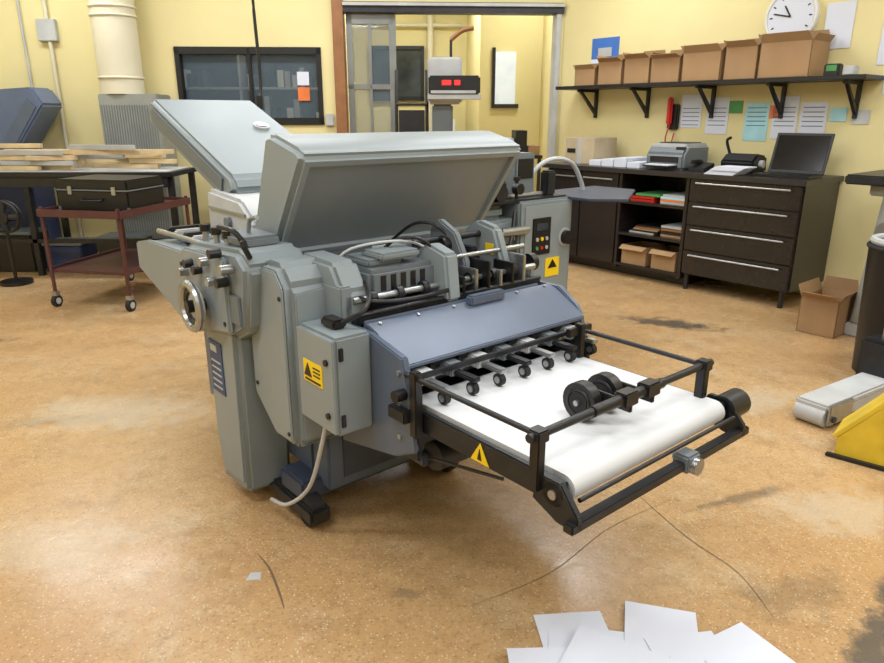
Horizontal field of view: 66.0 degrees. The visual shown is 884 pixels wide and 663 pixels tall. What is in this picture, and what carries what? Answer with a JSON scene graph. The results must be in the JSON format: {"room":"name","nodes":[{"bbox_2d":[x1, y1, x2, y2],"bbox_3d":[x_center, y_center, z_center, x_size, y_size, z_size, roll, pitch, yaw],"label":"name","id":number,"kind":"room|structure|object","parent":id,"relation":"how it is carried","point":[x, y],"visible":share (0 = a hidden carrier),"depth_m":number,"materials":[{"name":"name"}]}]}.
{"room":"print shop","nodes":[
{"label":"print shop","id":0,"kind":"room"},
{"bbox_2d":[182,55,318,117],"bbox_3d":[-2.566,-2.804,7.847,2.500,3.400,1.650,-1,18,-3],"label":"window pane","id":1,"kind":"structure","parent":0,"point":[221,67],"depth_m":8.49,"materials":[{"name":"glass"}]},
{"bbox_2d":[0,0,564,236],"bbox_3d":[-2.119,-2.538,7.010,7.300,3.400,0.151,-1,18,-3],"label":"wall","id":2,"kind":"structure","parent":0,"point":[162,25],"depth_m":6.80,"materials":[{"name":"yellow paint"}]},
{"bbox_2d":[16,0,333,236],"bbox_3d":[-2.624,-2.499,6.885,3.002,3.400,0.060,-1,18,-3],"label":"conduit","id":3,"kind":"object","parent":2,"relation":"attached to","point":[47,29],"visible":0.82,"depth_m":6.71,"materials":[{"name":"grey plastic"}]},
{"bbox_2d":[173,49,186,99],"bbox_3d":[-2.661,-2.502,6.945,0.050,0.730,0.100,-1,18,-3],"label":"frame","id":4,"kind":"object","parent":2,"relation":"attached to","point":[177,57],"visible":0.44,"depth_m":6.88,"materials":[{"name":"black metal"}]},
{"bbox_2d":[173,46,320,104],"bbox_3d":[-1.957,-2.518,6.978,1.460,0.740,0.100,-1,18,-3],"label":"window","id":5,"kind":"structure","parent":2,"relation":"in","point":[183,50],"depth_m":6.84,"materials":[{"name":"black plastic"}]},
{"bbox_2d":[272,118,324,124],"bbox_3d":[-1.957,-2.189,7.083,1.460,0.070,0.100,-1,18,-3],"label":"frame","id":6,"kind":"object","parent":2,"relation":"attached to","point":[282,121],"visible":0.26,"depth_m":7.06,"materials":[{"name":"black metal"}]},
{"label":"glass","id":7,"kind":"object","parent":6,"relation":"on","visible":0},
{"bbox_2d":[297,72,308,84],"bbox_3d":[-1.428,-2.601,6.992,0.120,0.130,0.010,-1,18,-3],"label":"poster","id":8,"kind":"object","parent":7,"relation":"attached to","point":[302,77],"visible":1,"depth_m":6.99,"materials":[{"name":"white paper"}]},
{"bbox_2d":[298,87,309,100],"bbox_3d":[-1.428,-2.458,7.037,0.120,0.130,0.010,-1,18,-3],"label":"poster","id":9,"kind":"object","parent":7,"relation":"attached to","point":[303,92],"visible":1,"depth_m":7.03,"materials":[{"name":"orange paper"}]},
{"bbox_2d":[316,48,323,123],"bbox_3d":[-1.253,-2.524,7.015,0.050,0.730,0.100,-1,18,-3],"label":"frame","id":10,"kind":"object","parent":2,"relation":"attached to","point":[318,56],"visible":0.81,"depth_m":6.96,"materials":[{"name":"black metal"}]},
{"bbox_2d":[342,1,564,15],"bbox_3d":[0.120,-3.255,6.854,2.220,0.100,0.150,-1,18,-3],"label":"header","id":11,"kind":"object","parent":2,"relation":"attached to","point":[397,10],"visible":0.69,"depth_m":6.79,"materials":[{"name":"metal"}]},
{"bbox_2d":[342,2,564,6],"bbox_3d":[0.125,-3.251,6.760,2.220,0.030,0.033,-1,18,-3],"label":"track rail","id":12,"kind":"object","parent":2,"relation":"attached to","point":[343,3],"visible":1,"depth_m":6.75,"materials":[{"name":"grey metal"}]},
{"bbox_2d":[0,262,883,662],"bbox_3d":[2.000,-0.281,5.681,20.000,0.100,19.000,0,18,0],"label":"floor","id":13,"kind":"structure","parent":0,"point":[126,536],"depth_m":2.43,"materials":[{"name":"concrete"}]},
{"bbox_2d":[0,200,33,286],"bbox_3d":[-3.720,-0.762,5.843,0.257,0.720,0.257,17,24,42],"label":"floor fan","id":14,"kind":"object","parent":13,"relation":"on","point":[6,216],"visible":1,"depth_m":5.81,"materials":[{"name":"black plastic"}]},
{"bbox_2d":[0,87,61,238],"bbox_3d":[-4.335,-1.568,6.831,1.089,1.659,0.430,0,18,0],"label":"machine","id":15,"kind":"object","parent":13,"relation":"on","point":[27,114],"visible":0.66,"depth_m":6.57,"materials":[{"name":"blue paint"}]},
{"bbox_2d":[0,87,61,149],"bbox_3d":[-4.335,-2.067,6.667,1.089,0.609,0.380,0,18,0],"label":"hood","id":16,"kind":"object","parent":15,"relation":"attached to","point":[27,114],"depth_m":6.50,"materials":[{"name":"blue metal"}]},
{"bbox_2d":[0,227,152,271],"bbox_3d":[-3.600,-0.782,6.466,1.620,0.380,0.320,0,18,0],"label":"crate","id":17,"kind":"object","parent":13,"relation":"on","point":[24,254],"visible":0.57,"depth_m":6.33,"materials":[{"name":"black plastic"}]},
{"bbox_2d":[0,167,199,275],"bbox_3d":[-3.700,-1.040,6.358,2.700,0.938,0.650,0,18,0],"label":"work table","id":18,"kind":"object","parent":13,"relation":"on","point":[8,178],"visible":0.65,"depth_m":6.08,"materials":[{"name":"metal"}]},
{"bbox_2d":[0,143,176,170],"bbox_3d":[-3.556,-1.587,6.166,2.277,0.220,0.541,0,18,0],"label":"strips","id":19,"kind":"object","parent":18,"relation":"on","point":[94,156],"visible":1,"depth_m":6.03,"materials":[{"name":"beige wood"}]},
{"bbox_2d":[36,196,190,310],"bbox_3d":[-2.557,-0.667,5.475,0.696,0.760,0.970,4,18,11],"label":"cart","id":20,"kind":"object","parent":13,"relation":"on","point":[123,261],"visible":0.72,"depth_m":5.15,"materials":[{"name":"red metal"}]},
{"bbox_2d":[53,248,139,275],"bbox_3d":[-2.557,-0.572,5.506,0.640,0.020,0.880,4,18,11],"label":"tray","id":21,"kind":"object","parent":20,"relation":"on","point":[109,262],"depth_m":5.31,"materials":[{"name":"red metal"}]},
{"bbox_2d":[56,174,164,211],"bbox_3d":[-2.559,-1.071,5.244,0.608,0.230,0.500,4,18,11],"label":"flight case","id":22,"kind":"object","parent":20,"relation":"on","point":[96,192],"visible":0.95,"depth_m":5.08,"materials":[{"name":"black plastic"}]},
{"bbox_2d":[87,0,184,238],"bbox_3d":[-3.049,-2.420,6.668,0.595,3.380,0.435,-1,18,-3],"label":"ventilation duct","id":23,"kind":"object","parent":13,"relation":"on","point":[124,104],"visible":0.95,"depth_m":6.54,"materials":[{"name":"metal"}]},
{"bbox_2d":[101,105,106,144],"bbox_3d":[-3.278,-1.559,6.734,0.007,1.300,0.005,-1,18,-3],"label":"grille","id":24,"kind":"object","parent":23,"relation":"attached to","point":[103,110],"depth_m":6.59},
{"bbox_2d":[103,105,109,144],"bbox_3d":[-3.254,-1.560,6.736,0.007,1.300,0.005,-1,18,-3],"label":"grille","id":25,"kind":"object","parent":23,"relation":"attached to","point":[106,120],"depth_m":6.60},
{"bbox_2d":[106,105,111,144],"bbox_3d":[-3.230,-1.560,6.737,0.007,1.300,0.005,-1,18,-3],"label":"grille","id":26,"kind":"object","parent":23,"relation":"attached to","point":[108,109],"depth_m":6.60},
{"bbox_2d":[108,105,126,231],"bbox_3d":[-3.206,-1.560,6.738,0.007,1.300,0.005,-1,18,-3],"label":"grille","id":27,"kind":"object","parent":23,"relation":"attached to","point":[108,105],"depth_m":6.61,"materials":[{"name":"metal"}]},
{"bbox_2d":[111,105,128,231],"bbox_3d":[-3.182,-1.561,6.739,0.007,1.300,0.005,-1,18,-3],"label":"grille","id":28,"kind":"object","parent":23,"relation":"attached to","point":[114,124],"depth_m":6.62,"materials":[{"name":"metal"}]},
{"bbox_2d":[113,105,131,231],"bbox_3d":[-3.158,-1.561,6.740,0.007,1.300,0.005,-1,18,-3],"label":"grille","id":29,"kind":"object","parent":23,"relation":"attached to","point":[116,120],"depth_m":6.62,"materials":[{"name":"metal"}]},
{"bbox_2d":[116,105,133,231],"bbox_3d":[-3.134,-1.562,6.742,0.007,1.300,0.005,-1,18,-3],"label":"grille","id":30,"kind":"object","parent":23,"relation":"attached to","point":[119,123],"depth_m":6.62,"materials":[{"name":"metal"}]},
{"bbox_2d":[119,106,136,231],"bbox_3d":[-3.110,-1.562,6.743,0.007,1.300,0.005,-1,18,-3],"label":"grille","id":31,"kind":"object","parent":23,"relation":"attached to","point":[122,126],"depth_m":6.63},
{"bbox_2d":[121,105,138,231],"bbox_3d":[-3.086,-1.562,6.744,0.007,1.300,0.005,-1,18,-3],"label":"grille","id":32,"kind":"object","parent":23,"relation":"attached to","point":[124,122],"depth_m":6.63,"materials":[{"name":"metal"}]},
{"bbox_2d":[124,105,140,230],"bbox_3d":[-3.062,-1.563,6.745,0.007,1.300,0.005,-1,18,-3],"label":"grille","id":33,"kind":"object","parent":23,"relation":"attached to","point":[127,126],"depth_m":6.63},
{"bbox_2d":[126,105,143,231],"bbox_3d":[-3.038,-1.563,6.746,0.007,1.300,0.005,-1,18,-3],"label":"grille","id":34,"kind":"object","parent":23,"relation":"attached to","point":[126,105],"depth_m":6.63,"materials":[{"name":"metal"}]},
{"bbox_2d":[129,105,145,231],"bbox_3d":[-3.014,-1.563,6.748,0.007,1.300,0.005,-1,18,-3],"label":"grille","id":35,"kind":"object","parent":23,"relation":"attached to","point":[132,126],"depth_m":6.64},
{"bbox_2d":[131,105,148,231],"bbox_3d":[-2.991,-1.564,6.749,0.007,1.300,0.005,-1,18,-3],"label":"grille","id":36,"kind":"object","parent":23,"relation":"attached to","point":[134,122],"depth_m":6.64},
{"bbox_2d":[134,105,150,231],"bbox_3d":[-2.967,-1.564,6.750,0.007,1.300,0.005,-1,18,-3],"label":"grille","id":37,"kind":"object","parent":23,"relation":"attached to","point":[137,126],"depth_m":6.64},
{"bbox_2d":[136,105,153,238],"bbox_3d":[-2.943,-1.565,6.751,0.007,1.300,0.005,-1,18,-3],"label":"grille","id":38,"kind":"object","parent":23,"relation":"attached to","point":[139,121],"depth_m":6.65,"materials":[{"name":"metal"}]},
{"bbox_2d":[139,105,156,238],"bbox_3d":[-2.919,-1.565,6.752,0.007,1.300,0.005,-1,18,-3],"label":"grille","id":39,"kind":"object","parent":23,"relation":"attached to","point":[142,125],"depth_m":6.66,"materials":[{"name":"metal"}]},
{"bbox_2d":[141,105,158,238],"bbox_3d":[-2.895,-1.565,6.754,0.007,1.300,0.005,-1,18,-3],"label":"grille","id":40,"kind":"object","parent":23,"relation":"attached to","point":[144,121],"depth_m":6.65,"materials":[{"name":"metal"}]},
{"bbox_2d":[144,105,161,238],"bbox_3d":[-2.871,-1.566,6.755,0.007,1.300,0.005,-1,18,-3],"label":"grille","id":41,"kind":"object","parent":23,"relation":"attached to","point":[144,105],"depth_m":6.64,"materials":[{"name":"metal"}]},
{"bbox_2d":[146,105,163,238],"bbox_3d":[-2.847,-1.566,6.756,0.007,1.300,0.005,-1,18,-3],"label":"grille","id":42,"kind":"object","parent":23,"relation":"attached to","point":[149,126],"depth_m":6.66,"materials":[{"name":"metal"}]},
{"bbox_2d":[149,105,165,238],"bbox_3d":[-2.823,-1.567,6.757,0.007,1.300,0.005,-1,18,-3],"label":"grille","id":43,"kind":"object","parent":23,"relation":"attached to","point":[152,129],"depth_m":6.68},
{"bbox_2d":[154,126,168,238],"bbox_3d":[-2.799,-1.567,6.758,0.007,1.300,0.005,-1,18,-3],"label":"grille","id":44,"kind":"object","parent":23,"relation":"attached to","point":[157,145],"depth_m":6.82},
{"bbox_2d":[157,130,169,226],"bbox_3d":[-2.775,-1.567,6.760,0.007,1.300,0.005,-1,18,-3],"label":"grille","id":45,"kind":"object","parent":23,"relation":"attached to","point":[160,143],"depth_m":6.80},
{"bbox_2d":[183,55,318,117],"bbox_3d":[-2.437,-2.338,8.527,2.010,2.100,0.350,-1,18,-3],"label":"shelving","id":46,"kind":"object","parent":13,"relation":"on","point":[274,80],"visible":0.31,"depth_m":8.19,"materials":[{"name":"grey plastic"}]},
{"bbox_2d":[246,572,261,580],"bbox_3d":[-0.598,0.781,2.167,0.045,0.001,0.040,0,18,0],"label":"scrap","id":47,"kind":"object","parent":13,"relation":"on","point":[257,575],"visible":1,"depth_m":2.17,"materials":[{"name":"white paper"}]},
{"bbox_2d":[257,553,283,607],"bbox_3d":[-0.545,0.784,2.153,0.151,0.001,0.271,0,18,0],"label":"crack","id":48,"kind":"object","parent":13,"relation":"on","point":[267,565],"depth_m":2.15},
{"bbox_2d":[331,0,348,132],"bbox_3d":[-1.046,-2.506,7.074,0.110,3.300,0.260,-1,18,-3],"label":"wood post","id":49,"kind":"object","parent":13,"relation":"on","point":[338,17],"visible":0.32,"depth_m":6.90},
{"bbox_2d":[395,70,428,131],"bbox_3d":[-0.280,-1.506,6.394,0.420,1.805,0.400,0,18,0],"label":"truck","id":50,"kind":"object","parent":13,"relation":"on","point":[409,120],"visible":0.3,"depth_m":6.29,"materials":[{"name":"black metal"}]},
{"bbox_2d":[137,99,750,535],"bbox_3d":[0.310,-0.337,3.247,3.015,1.478,2.909,-14,22,-38],"label":"machine","id":51,"kind":"object","parent":13,"relation":"on","point":[365,305],"visible":1,"depth_m":2.27,"materials":[{"name":"grey metal"}]},
{"bbox_2d":[149,99,290,193],"bbox_3d":[-0.968,-0.900,3.291,1.010,0.431,1.060,0,18,0],"label":"hood","id":52,"kind":"object","parent":51,"relation":"attached to","point":[224,141],"depth_m":3.19,"materials":[{"name":"metal"}]},
{"bbox_2d":[381,275,386,290],"bbox_3d":[-0.189,-0.156,2.194,0.020,0.050,0.005,-14,23,-38],"label":"vent","id":53,"kind":"object","parent":51,"relation":"attached to","point":[383,277],"depth_m":2.19,"materials":[{"name":"black metal"}]},
{"bbox_2d":[256,131,520,254],"bbox_3d":[-0.177,-0.541,2.620,1.010,0.435,0.373,-14,22,-38],"label":"hood","id":54,"kind":"object","parent":51,"relation":"attached to","point":[320,192],"depth_m":2.47,"materials":[{"name":"grey metal"}]},
{"bbox_2d":[391,273,396,288],"bbox_3d":[-0.158,-0.164,2.219,0.020,0.050,0.005,-14,23,-38],"label":"vent","id":55,"kind":"object","parent":51,"relation":"attached to","point":[393,276],"depth_m":2.22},
{"bbox_2d":[410,270,415,285],"bbox_3d":[-0.097,-0.179,2.268,0.020,0.050,0.005,-14,22,-38],"label":"vent","id":56,"kind":"object","parent":51,"relation":"attached to","point":[412,272],"depth_m":2.27,"materials":[{"name":"black plastic"}]},
{"bbox_2d":[353,227,540,317],"bbox_3d":[0.047,-0.225,2.392,0.660,0.181,0.676,0,18,0],"label":"register","id":57,"kind":"object","parent":51,"relation":"attached to","point":[441,272],"depth_m":2.31,"materials":[{"name":"metal"}]},
{"bbox_2d":[491,152,565,206],"bbox_3d":[0.352,-0.856,3.805,0.749,0.270,0.716,0,18,0],"label":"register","id":58,"kind":"object","parent":51,"relation":"attached to","point":[517,189],"depth_m":3.85,"materials":[{"name":"metal"}]},
{"bbox_2d":[427,26,480,130],"bbox_3d":[0.080,-1.610,6.135,0.600,2.160,0.670,0,18,0],"label":"scale","id":59,"kind":"object","parent":13,"relation":"on","point":[447,85],"visible":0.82,"depth_m":6.06,"materials":[{"name":"metal"}]},
{"bbox_2d":[450,26,473,56],"bbox_3d":[0.176,-2.587,6.072,0.217,0.260,0.079,0,18,0],"label":"pipe","id":60,"kind":"object","parent":59,"relation":"on","point":[470,28],"depth_m":6.04,"materials":[{"name":"metal"}]},
{"bbox_2d":[506,130,542,190],"bbox_3d":[0.877,-1.923,8.657,0.670,1.230,0.600,-1,18,-3],"label":"machine","id":61,"kind":"object","parent":13,"relation":"on","point":[519,137],"visible":0.31,"depth_m":8.30,"materials":[{"name":"metal"}]},
{"bbox_2d":[479,498,673,602],"bbox_3d":[0.500,0.729,2.329,0.800,0.001,0.601,0,18,0],"label":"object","id":62,"kind":"structure","parent":13,"relation":"on","point":[673,498],"depth_m":2.28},
{"bbox_2d":[507,601,795,662],"bbox_3d":[0.579,0.887,1.773,0.807,0.032,0.559,0,18,0],"label":"paper","id":63,"kind":"object","parent":13,"relation":"on","point":[652,634],"visible":1,"depth_m":1.87,"materials":[{"name":"paper"}]},
{"bbox_2d":[542,162,844,308],"bbox_3d":[2.030,-0.961,6.071,0.677,0.960,2.500,-14,22,-38],"label":"cabinet","id":64,"kind":"object","parent":13,"relation":"on","point":[684,227],"depth_m":5.49,"materials":[{"name":"laminate"}]},
{"bbox_2d":[565,137,616,163],"bbox_3d":[1.451,-1.771,6.639,0.357,0.242,0.350,-14,22,-38],"label":"carton","id":65,"kind":"object","parent":64,"relation":"on","point":[580,150],"visible":0.82,"depth_m":6.52,"materials":[{"name":"beige cardboard"}]},
{"bbox_2d":[589,156,647,167],"bbox_3d":[1.684,-1.564,6.252,0.350,0.080,0.550,-14,22,-38],"label":"paper stack","id":66,"kind":"object","parent":64,"relation":"on","point":[636,161],"visible":0.84,"depth_m":6.13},
{"bbox_2d":[613,173,660,266],"bbox_3d":[1.822,-1.059,6.314,0.620,0.840,0.030,-14,22,-38],"label":"shelf","id":67,"kind":"object","parent":64,"relation":"attached to","point":[626,216],"depth_m":6.21,"materials":[{"name":"laminate"}]},
{"bbox_2d":[655,176,686,246],"bbox_3d":[2.264,-1.052,6.261,0.030,0.820,0.640,-14,22,-38],"label":"shelf","id":68,"kind":"object","parent":64,"relation":"attached to","point":[675,184],"depth_m":6.35,"materials":[{"name":"laminate"}]},
{"bbox_2d":[642,141,708,170],"bbox_3d":[2.004,-1.523,5.890,0.520,0.222,0.370,-14,22,-38],"label":"printer","id":69,"kind":"object","parent":64,"relation":"on","point":[673,155],"visible":1,"depth_m":5.79,"materials":[{"name":"grey plastic"}]},
{"bbox_2d":[642,163,676,166],"bbox_3d":[1.855,-1.417,5.792,0.269,0.018,0.286,0,18,0],"label":"tray","id":70,"kind":"object","parent":69,"relation":"on","point":[648,164],"depth_m":5.75,"materials":[{"name":"white paper"}]},
{"bbox_2d":[676,178,691,278],"bbox_3d":[2.239,-0.908,5.840,0.620,0.840,0.030,-14,22,-38],"label":"panel","id":71,"kind":"object","parent":64,"relation":"attached to","point":[687,198],"depth_m":5.64,"materials":[{"name":"laminate"}]},
{"bbox_2d":[542,162,844,186],"bbox_3d":[2.033,-1.400,5.934,0.670,0.040,2.500,-14,22,-38],"label":"countertop","id":72,"kind":"structure","parent":64,"relation":"on","point":[749,178],"depth_m":5.41,"materials":[{"name":"laminate"}]},
{"bbox_2d":[688,160,713,171],"bbox_3d":[2.154,-1.376,5.643,0.150,0.090,0.150,-14,22,-38],"label":"desk phone","id":73,"kind":"object","parent":64,"relation":"on","point":[699,165],"visible":0.95,"depth_m":5.62,"materials":[{"name":"plastic"}]},
{"bbox_2d":[704,165,756,175],"bbox_3d":[2.263,-1.265,5.340,0.202,0.063,0.324,-14,22,-38],"label":"printed sheets","id":74,"kind":"object","parent":64,"relation":"on","point":[730,170],"visible":1,"depth_m":5.28,"materials":[{"name":"white paper"}]},
{"bbox_2d":[721,136,766,173],"bbox_3d":[2.445,-1.437,5.519,0.328,0.281,0.322,-14,22,-38],"label":"machine","id":75,"kind":"object","parent":64,"relation":"on","point":[736,159],"visible":0.85,"depth_m":5.49,"materials":[{"name":"black plastic"}]},
{"bbox_2d":[752,133,834,179],"bbox_3d":[2.645,-1.329,5.125,0.349,0.314,0.420,-14,22,-38],"label":"laptop","id":76,"kind":"object","parent":64,"relation":"on","point":[795,155],"visible":1,"depth_m":5.17,"materials":[{"name":"black plastic"}]},
{"bbox_2d":[641,497,771,614],"bbox_3d":[0.860,0.729,2.329,0.221,0.001,0.700,0,18,0],"label":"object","id":77,"kind":"structure","parent":13,"relation":"on","point":[641,497],"depth_m":2.27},
{"bbox_2d":[796,275,858,338],"bbox_3d":[2.591,-0.168,4.586,0.391,0.346,0.303,-14,22,-38],"label":"carton","id":78,"kind":"object","parent":13,"relation":"on","point":[824,311],"visible":0.84,"depth_m":4.54,"materials":[{"name":"cardboard"}]},
{"bbox_2d":[793,330,883,427],"bbox_3d":[2.100,-0.109,3.311,0.887,1.005,0.220,-11,21,-31],"label":"conveyor","id":79,"kind":"object","parent":13,"relation":"on","point":[828,405],"visible":0.97,"depth_m":3.33,"materials":[{"name":"grey metal"}]},
{"bbox_2d":[825,393,883,471],"bbox_3d":[2.057,0.324,2.682,0.850,0.560,0.245,14,22,38],"label":"ramp","id":80,"kind":"object","parent":13,"relation":"on","point":[860,435],"visible":1,"depth_m":2.85,"materials":[{"name":"paint"}]},
{"bbox_2d":[843,170,883,336],"bbox_3d":[3.091,-0.547,4.204,0.600,1.300,1.020,-14,22,-38],"label":"stand","id":81,"kind":"object","parent":13,"relation":"on","point":[875,179],"visible":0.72,"depth_m":4.26,"materials":[{"name":"metal"}]},
{"bbox_2d":[852,233,883,371],"bbox_3d":[2.561,-0.132,3.774,0.464,0.770,0.464,-14,22,-38],"label":"waste bin","id":82,"kind":"object","parent":13,"relation":"on","point":[871,312],"visible":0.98,"depth_m":3.73,"materials":[{"name":"black plastic"}]},
{"label":"sliding panel","id":83,"kind":"object","parent":13,"relation":"on","visible":0},
{"bbox_2d":[345,13,355,132],"bbox_3d":[-0.940,-2.588,7.033,0.060,1.280,0.050,-1,18,-3],"label":"panel frame","id":84,"kind":"object","parent":83,"relation":"attached to","point":[349,37],"visible":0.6,"depth_m":6.99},
{"bbox_2d":[345,13,392,24],"bbox_3d":[-0.730,-3.153,6.865,0.480,0.100,0.050,-1,18,-3],"label":"panel frame","id":85,"kind":"object","parent":83,"relation":"attached to","point":[356,18],"visible":1,"depth_m":6.84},
{"bbox_2d":[368,22,373,132],"bbox_3d":[-0.735,-2.553,7.056,0.030,1.200,0.050,-1,18,-3],"label":"panel frame","id":86,"kind":"object","parent":83,"relation":"attached to","point":[369,24],"visible":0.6,"depth_m":7.01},
{"bbox_2d":[348,84,394,89],"bbox_3d":[-0.730,-2.539,7.060,0.480,0.050,0.050,-1,18,-3],"label":"panel frame","id":87,"kind":"object","parent":83,"relation":"attached to","point":[356,86],"visible":1,"depth_m":7.04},
{"bbox_2d":[389,14,395,131],"bbox_3d":[-0.505,-2.080,7.218,0.070,2.360,0.050,-1,18,-3],"label":"panel frame","id":88,"kind":"object","parent":83,"relation":"attached to","point":[392,26],"visible":0.4,"depth_m":6.98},
{"bbox_2d":[345,15,552,190],"bbox_3d":[-0.036,-3.230,9.190,2.900,3.400,4.200,-1,18,-3],"label":"wall","id":89,"kind":"structure","parent":0,"point":[530,37],"depth_m":9.22,"materials":[{"name":"paint"}]},
{"bbox_2d":[372,46,374,100],"bbox_3d":[-1.109,-4.111,10.843,0.050,0.820,0.090,-1,18,-3],"label":"door frame","id":90,"kind":"structure","parent":89,"relation":"attached to","point":[372,46],"depth_m":10.79,"materials":[{"name":"metal"}]},
{"bbox_2d":[373,96,420,100],"bbox_3d":[-0.710,-3.760,10.976,0.850,0.070,0.090,-1,18,-3],"label":"sill","id":91,"kind":"structure","parent":89,"relation":"attached to","point":[377,98],"depth_m":10.93,"materials":[{"name":"metal"}]},
{"bbox_2d":[373,49,420,95],"bbox_3d":[-0.711,-4.134,10.883,0.750,0.700,0.040,-1,18,-3],"label":"pane","id":92,"kind":"object","parent":91,"relation":"on","point":[408,62],"visible":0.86,"depth_m":10.86,"materials":[{"name":"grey glass"}]},
{"bbox_2d":[372,46,422,49],"bbox_3d":[-0.710,-4.484,10.746,0.850,0.050,0.090,-1,18,-3],"label":"lintel","id":93,"kind":"object","parent":89,"relation":"attached to","point":[373,47],"visible":0.64,"depth_m":10.71,"materials":[{"name":"metal"}]},
{"bbox_2d":[366,15,461,129],"bbox_3d":[-0.433,-3.784,10.936,1.500,3.400,0.100,-1,18,-3],"label":"pipe","id":94,"kind":"object","parent":89,"relation":"attached to","point":[430,26],"depth_m":10.62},
{"bbox_2d":[421,46,423,100],"bbox_3d":[-0.310,-4.124,10.883,0.050,0.820,0.090,-1,18,-3],"label":"door frame","id":95,"kind":"structure","parent":89,"relation":"attached to","point":[422,49],"depth_m":10.84,"materials":[{"name":"metal"}]},
{"bbox_2d":[491,47,495,107],"bbox_3d":[0.682,-3.355,9.006,0.040,0.750,0.050,-1,18,-3],"label":"frame","id":96,"kind":"object","parent":89,"relation":"attached to","point":[493,48],"visible":1,"depth_m":8.98,"materials":[{"name":"metal"}]},
{"bbox_2d":[491,104,517,107],"bbox_3d":[0.842,-3.024,9.120,0.360,0.050,0.050,-1,18,-3],"label":"frame","id":97,"kind":"object","parent":89,"relation":"attached to","point":[496,105],"visible":1,"depth_m":9.10,"materials":[{"name":"metal"}]},
{"bbox_2d":[495,52,515,103],"bbox_3d":[0.837,-3.358,9.016,0.270,0.650,0.035,-1,18,-3],"label":"pane","id":98,"kind":"object","parent":97,"relation":"on","point":[505,68],"visible":1,"depth_m":9.00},
{"bbox_2d":[546,14,561,169],"bbox_3d":[1.182,-2.111,7.317,0.050,2.400,0.210,-1,18,-3],"label":"door frame","id":99,"kind":"structure","parent":89,"relation":"attached to","point":[557,19],"depth_m":7.11,"materials":[{"name":"white metal"}]},
{"bbox_2d":[557,0,883,292],"bbox_3d":[5.793,-0.962,2.041,0.150,3.400,13.980,-14,22,-38],"label":"wall","id":100,"kind":"structure","parent":0,"point":[641,26],"depth_m":5.78,"materials":[{"name":"yellow paint"}]},
{"bbox_2d":[591,36,619,63],"bbox_3d":[1.585,-2.717,6.614,0.006,0.260,0.320,-14,22,-38],"label":"poster","id":101,"kind":"object","parent":100,"relation":"attached to","point":[609,46],"visible":0.69,"depth_m":6.60,"materials":[{"name":"blue paper"}]},
{"bbox_2d":[664,97,680,141],"bbox_3d":[2.088,-1.886,6.184,0.090,0.465,0.100,-14,22,-38],"label":"wall telephone","id":102,"kind":"object","parent":100,"relation":"attached to","point":[673,110],"visible":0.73,"depth_m":6.14,"materials":[{"name":"red plastic"}]},
{"bbox_2d":[555,74,883,118],"bbox_3d":[2.156,-1.991,5.854,0.350,0.295,2.800,-14,22,-38],"label":"shelf","id":103,"kind":"object","parent":100,"relation":"attached to","point":[858,79],"visible":1,"depth_m":5.47,"materials":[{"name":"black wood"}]},
{"bbox_2d":[573,63,598,85],"bbox_3d":[1.433,-2.483,6.570,0.235,0.210,0.302,-14,22,-38],"label":"cardboard box","id":104,"kind":"object","parent":103,"relation":"on","point":[586,74],"visible":0.57,"depth_m":6.51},
{"bbox_2d":[597,54,624,84],"bbox_3d":[1.622,-2.441,6.325,0.320,0.278,0.323,-14,22,-38],"label":"cardboard box","id":105,"kind":"object","parent":103,"relation":"on","point":[610,69],"visible":0.62,"depth_m":6.26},
{"bbox_2d":[623,50,665,83],"bbox_3d":[1.810,-2.379,6.113,0.317,0.288,0.323,-14,22,-38],"label":"cardboard box","id":106,"kind":"object","parent":103,"relation":"on","point":[637,67],"visible":0.62,"depth_m":6.05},
{"bbox_2d":[649,50,682,82],"bbox_3d":[1.994,-2.307,5.901,0.323,0.278,0.343,-14,22,-38],"label":"cardboard box","id":107,"kind":"object","parent":103,"relation":"on","point":[666,67],"visible":0.66,"depth_m":5.84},
{"bbox_2d":[681,43,725,80],"bbox_3d":[2.220,-2.242,5.655,0.324,0.304,0.403,-14,22,-38],"label":"cardboard box","id":108,"kind":"object","parent":103,"relation":"on","point":[701,62],"visible":0.66,"depth_m":5.57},
{"bbox_2d":[723,38,760,79],"bbox_3d":[2.429,-2.171,5.409,0.312,0.318,0.323,-14,22,-38],"label":"cardboard box","id":109,"kind":"object","parent":103,"relation":"on","point":[742,57],"visible":0.66,"depth_m":5.34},
{"bbox_2d":[757,29,835,77],"bbox_3d":[2.656,-2.101,5.152,0.347,0.340,0.443,-14,22,-38],"label":"cardboard box","id":110,"kind":"object","parent":103,"relation":"on","point":[805,52],"visible":0.84,"depth_m":5.05,"materials":[{"name":"cardboard"}]},
{"bbox_2d":[823,63,859,75],"bbox_3d":[2.876,-1.889,4.904,0.090,0.085,0.220,-14,22,-38],"label":"radio","id":111,"kind":"object","parent":103,"relation":"on","point":[837,68],"visible":0.82,"depth_m":4.90,"materials":[{"name":"plastic"}]},
{"bbox_2d":[680,94,870,140],"bbox_3d":[2.655,-1.759,5.579,0.006,0.380,1.550,-14,22,-38],"label":"notes","id":112,"kind":"object","parent":100,"relation":"attached to","point":[813,116],"visible":0.98,"depth_m":5.58,"materials":[{"name":"white paper"}]},
{"bbox_2d":[765,0,819,33],"bbox_3d":[2.707,-2.437,5.266,0.052,0.404,0.404,-14,22,-38],"label":"wall clock","id":113,"kind":"object","parent":100,"relation":"attached to","point":[781,15],"visible":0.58,"depth_m":5.25,"materials":[{"name":"white paint"}]},
{"bbox_3d":[2.000,-3.617,4.623,20.000,0.100,19.000,0,18,0],"label":"ceiling","id":114,"kind":"structure","parent":0,"visible":0},
{"bbox_2d":[252,0,263,108],"bbox_3d":[-1.150,-2.342,4.010,0.044,1.960,0.064,0,18,0],"label":"hanging cable","id":115,"kind":"object","parent":114,"relation":"hanging from","point":[259,99],"visible":0.93,"depth_m":4.23,"materials":[{"name":"black plastic"}]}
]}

